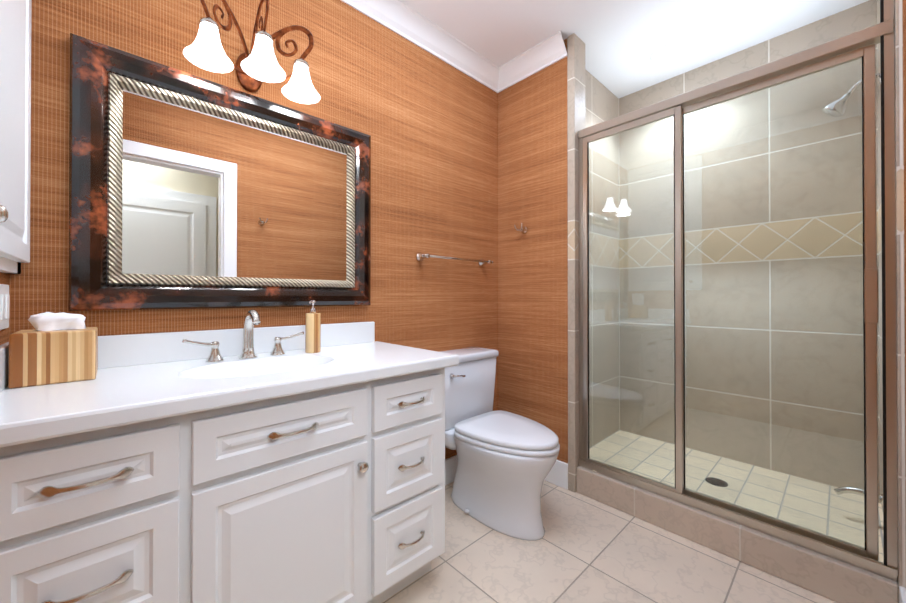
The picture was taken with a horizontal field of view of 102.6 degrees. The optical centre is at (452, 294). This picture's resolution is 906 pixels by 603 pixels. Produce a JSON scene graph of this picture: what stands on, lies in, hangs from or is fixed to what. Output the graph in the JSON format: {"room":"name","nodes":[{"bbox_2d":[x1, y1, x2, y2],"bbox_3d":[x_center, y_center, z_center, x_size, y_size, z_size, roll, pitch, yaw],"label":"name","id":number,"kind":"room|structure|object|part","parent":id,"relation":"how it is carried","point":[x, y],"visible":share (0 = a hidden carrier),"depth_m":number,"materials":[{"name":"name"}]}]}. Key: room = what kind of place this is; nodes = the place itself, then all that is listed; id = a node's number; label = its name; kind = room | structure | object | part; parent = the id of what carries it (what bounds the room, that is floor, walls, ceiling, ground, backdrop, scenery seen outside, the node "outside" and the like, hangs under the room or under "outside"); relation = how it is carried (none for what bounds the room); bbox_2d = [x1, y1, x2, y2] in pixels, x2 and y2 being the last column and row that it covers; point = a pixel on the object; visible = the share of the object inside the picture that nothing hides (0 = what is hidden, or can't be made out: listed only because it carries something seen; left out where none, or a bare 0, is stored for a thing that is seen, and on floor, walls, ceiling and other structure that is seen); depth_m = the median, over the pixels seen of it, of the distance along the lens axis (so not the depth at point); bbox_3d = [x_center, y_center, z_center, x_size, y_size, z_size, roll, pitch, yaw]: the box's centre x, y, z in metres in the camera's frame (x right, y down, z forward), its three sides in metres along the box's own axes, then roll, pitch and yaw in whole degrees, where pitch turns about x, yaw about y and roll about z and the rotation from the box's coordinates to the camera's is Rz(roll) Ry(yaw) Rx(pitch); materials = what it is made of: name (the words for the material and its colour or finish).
{"room":"bathroom","nodes":[
{"label":"bathroom","id":0,"kind":"room"},
{"bbox_2d":[0,272,8,344],"bbox_3d":[-0.648,-0.191,0.310,0.100,2.570,1.820,0,0,-43],"label":"wall","id":1,"kind":"structure","parent":0,"point":[4,333],"depth_m":0.96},
{"bbox_2d":[0,284,9,329],"bbox_3d":[-1.157,0.031,0.933,0.009,0.116,0.117,0,0,-43],"label":"switch plate","id":2,"kind":"object","parent":1,"relation":"attached to","point":[4,305],"visible":0.98,"depth_m":0.93,"materials":[{"name":"white plastic"}]},
{"bbox_2d":[0,0,31,273],"bbox_3d":[-0.971,-0.706,0.788,0.077,1.295,0.655,0,0,-43],"label":"upper cabinet","id":3,"kind":"object","parent":1,"relation":"attached to","point":[15,93],"visible":1,"depth_m":0.86,"materials":[{"name":"white paint"}]},
{"bbox_3d":[-0.786,-0.139,0.619,0.034,0.031,0.031,0,0,-43],"label":"knob","id":4,"kind":"part","parent":3,"relation":"part of","materials":[{"name":"silver metal"}]},
{"bbox_2d":[9,0,497,458],"bbox_3d":[-0.208,-0.182,2.036,3.300,2.570,0.100,0,0,-43],"label":"wall","id":5,"kind":"structure","parent":0,"point":[426,121],"depth_m":1.77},
{"bbox_2d":[68,33,370,310],"bbox_3d":[-0.765,-0.360,1.410,1.000,0.820,0.052,0,0,-43],"label":"framed mirror","id":6,"kind":"object","parent":5,"relation":"attached to","point":[188,191],"visible":1,"depth_m":1.29,"materials":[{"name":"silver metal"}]},
{"bbox_2d":[183,0,319,103],"bbox_3d":[-0.707,-0.922,1.322,0.445,0.272,0.265,0,0,-43],"label":"sconce","id":7,"kind":"object","parent":5,"relation":"attached to","point":[256,66],"visible":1,"depth_m":1.30,"materials":[{"name":"white glass"}]},
{"bbox_2d":[341,0,506,92],"bbox_3d":[-0.438,-1.416,1.703,2.100,0.105,0.082,0,0,-43],"label":"crown molding","id":8,"kind":"structure","parent":5,"relation":"attached to","point":[403,20],"depth_m":2.00,"materials":[{"name":"white paint"}]},
{"bbox_2d":[445,455,456,484],"bbox_3d":[-0.039,1.031,2.106,0.947,0.145,0.017,0,0,-43],"label":"baseboard","id":9,"kind":"structure","parent":5,"relation":"attached to","point":[450,463],"depth_m":2.12,"materials":[{"name":"white paint"}]},
{"bbox_2d":[416,252,493,266],"bbox_3d":[0.025,-0.206,2.130,0.578,0.052,0.079,0,0,-43],"label":"towel rail","id":10,"kind":"object","parent":5,"relation":"attached to","point":[420,256],"visible":1,"depth_m":2.05,"materials":[{"name":"silver metal"}]},
{"bbox_2d":[498,39,567,462],"bbox_3d":[0.776,-0.179,2.572,0.870,2.570,0.460,0,0,-43],"label":"wall","id":11,"kind":"structure","parent":0,"point":[532,267],"depth_m":2.23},
{"bbox_2d":[514,223,527,233],"bbox_3d":[0.425,-0.410,2.259,0.071,0.056,0.067,0,0,-43],"label":"robe hook","id":12,"kind":"object","parent":11,"relation":"attached to","point":[524,230],"visible":1,"depth_m":2.26,"materials":[{"name":"silver metal"}]},
{"bbox_2d":[501,31,566,87],"bbox_3d":[0.483,-1.413,2.195,0.082,0.105,0.420,0,0,-43],"label":"crown molding","id":13,"kind":"structure","parent":11,"relation":"attached to","point":[552,49],"depth_m":2.18,"materials":[{"name":"white paint"}]},
{"bbox_2d":[545,460,567,489],"bbox_3d":[0.487,1.032,2.227,0.015,0.145,0.480,0,0,-43],"label":"baseboard","id":14,"kind":"structure","parent":11,"relation":"attached to","point":[557,475],"depth_m":2.08,"materials":[{"name":"white paint"}]},
{"bbox_2d":[567,44,622,467],"bbox_3d":[0.958,-0.230,2.445,0.753,2.470,0.025,0,0,-43],"label":"shower wall tile","id":15,"kind":"structure","parent":11,"relation":"attached to","point":[592,100],"depth_m":2.45,"materials":[{"name":"beige tile"}]},
{"bbox_2d":[382,480,837,602],"bbox_3d":[0.380,1.150,1.400,3.500,0.100,2.020,0,0,-43],"label":"floor","id":16,"kind":"structure","parent":0,"point":[585,549],"depth_m":1.46,"materials":[{"name":"tile"}]},
{"bbox_2d":[0,321,458,602],"bbox_3d":[-0.603,0.614,1.193,1.174,0.970,0.582,0,0,-43],"label":"bathroom vanity","id":17,"kind":"object","parent":16,"relation":"on","point":[168,467],"visible":1,"depth_m":0.93,"materials":[{"name":"white paint"}]},
{"bbox_2d":[8,312,97,388],"bbox_3d":[-1.060,0.136,0.973,0.150,0.182,0.145,0,0,-43],"label":"tissue box","id":18,"kind":"object","parent":17,"relation":"on","point":[54,348],"visible":0.98,"depth_m":0.93,"materials":[{"name":"brown wood"}]},
{"bbox_2d":[182,309,303,361],"bbox_3d":[-0.715,0.141,1.288,0.392,0.176,0.146,0,0,-43],"label":"faucet","id":19,"kind":"object","parent":17,"relation":"on","point":[252,318],"visible":0.98,"depth_m":1.30,"materials":[{"name":"silver metal"}]},
{"bbox_2d":[305,300,320,352],"bbox_3d":[-0.560,0.126,1.452,0.057,0.206,0.057,0,0,-43],"label":"soap dispenser","id":20,"kind":"object","parent":17,"relation":"on","point":[312,331],"visible":0.98,"depth_m":1.43,"materials":[{"name":"brown wood"}]},
{"bbox_2d":[439,347,559,540],"bbox_3d":[0.211,0.711,1.847,0.464,0.783,0.709,0,0,-43],"label":"toilet","id":21,"kind":"object","parent":16,"relation":"on","point":[506,460],"visible":0.9,"depth_m":1.73,"materials":[{"name":"white ceramic"}]},
{"bbox_3d":[0.024,0.418,1.875,0.088,0.026,0.029,0,0,-43],"label":"handle","id":22,"kind":"part","parent":21,"relation":"part of","materials":[{"name":"silver metal"}]},
{"bbox_3d":[0.285,0.674,1.768,0.390,0.056,0.493,0,0,-43],"label":"seat","id":23,"kind":"part","parent":21,"relation":"part of","materials":[{"name":"white plastic"}]},
{"bbox_2d":[589,430,883,562],"bbox_3d":[1.395,1.052,1.984,0.740,0.103,1.255,0,0,-43],"label":"shower floor","id":24,"kind":"structure","parent":16,"relation":"on","point":[808,491],"depth_m":1.90,"materials":[{"name":"tile"}]},
{"bbox_3d":[1.409,1.001,1.940,0.100,0.002,0.100,0,0,-43],"label":"shower drain cap","id":25,"kind":"part","parent":24,"relation":"part of","materials":[{"name":"grey metal"}]},
{"bbox_2d":[576,466,898,602],"bbox_3d":[1.120,1.031,1.648,0.120,0.140,1.140,0,0,-43],"label":"sill","id":26,"kind":"structure","parent":16,"relation":"on","point":[835,580],"depth_m":1.48,"materials":[{"name":"tile"}]},
{"bbox_2d":[578,0,897,580],"bbox_3d":[1.121,-0.253,1.656,0.078,2.428,1.138,0,0,-43],"label":"shower door","id":27,"kind":"structure","parent":26,"relation":"on","point":[854,46],"depth_m":1.45,"materials":[{"name":"clear glass"}]},
{"bbox_2d":[400,0,868,98],"bbox_3d":[0.520,-1.525,0.532,4.500,0.100,3.500,0,0,-43],"label":"ceiling","id":28,"kind":"structure","parent":0,"point":[622,40],"depth_m":1.99,"materials":[{"name":"white paint"}]},
{"bbox_2d":[623,0,870,488],"bbox_3d":[1.671,-0.231,2.249,0.015,2.470,1.285,0,0,-43],"label":"shower wall tile","id":29,"kind":"structure","parent":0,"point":[858,17],"depth_m":2.12,"materials":[{"name":"beige tile"}]},
{"bbox_2d":[903,0,905,435],"bbox_3d":[1.108,-0.189,0.774,3.100,2.570,0.100,0,0,-43],"label":"wall","id":30,"kind":"structure","parent":0,"point":[904,67],"depth_m":1.17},
{"bbox_2d":[871,0,905,587],"bbox_3d":[1.784,-0.235,1.486,0.858,2.470,0.015,0,0,-43],"label":"shower wall tile","id":31,"kind":"structure","parent":30,"relation":"attached to","point":[875,4],"depth_m":1.20,"materials":[{"name":"beige tile"}]},
{"bbox_2d":[823,73,880,116],"bbox_3d":[1.768,-0.876,1.610,0.080,0.143,0.182,0,0,-43],"label":"shower head","id":32,"kind":"object","parent":31,"relation":"attached to","point":[839,105],"visible":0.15,"depth_m":1.62},
{"bbox_2d":[834,486,882,506],"bbox_3d":[1.793,0.881,1.603,0.060,0.060,0.152,0,0,-43],"label":"spout","id":33,"kind":"object","parent":31,"relation":"attached to","point":[854,491],"visible":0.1,"depth_m":1.61,"materials":[{"name":"silver metal"}]},
{"bbox_2d":[899,586,905,602],"bbox_3d":[1.039,1.024,0.783,1.179,0.145,0.015,0,0,-43],"label":"baseboard","id":34,"kind":"structure","parent":30,"relation":"attached to","point":[902,590],"depth_m":1.17,"materials":[{"name":"white paint"}]}
]}

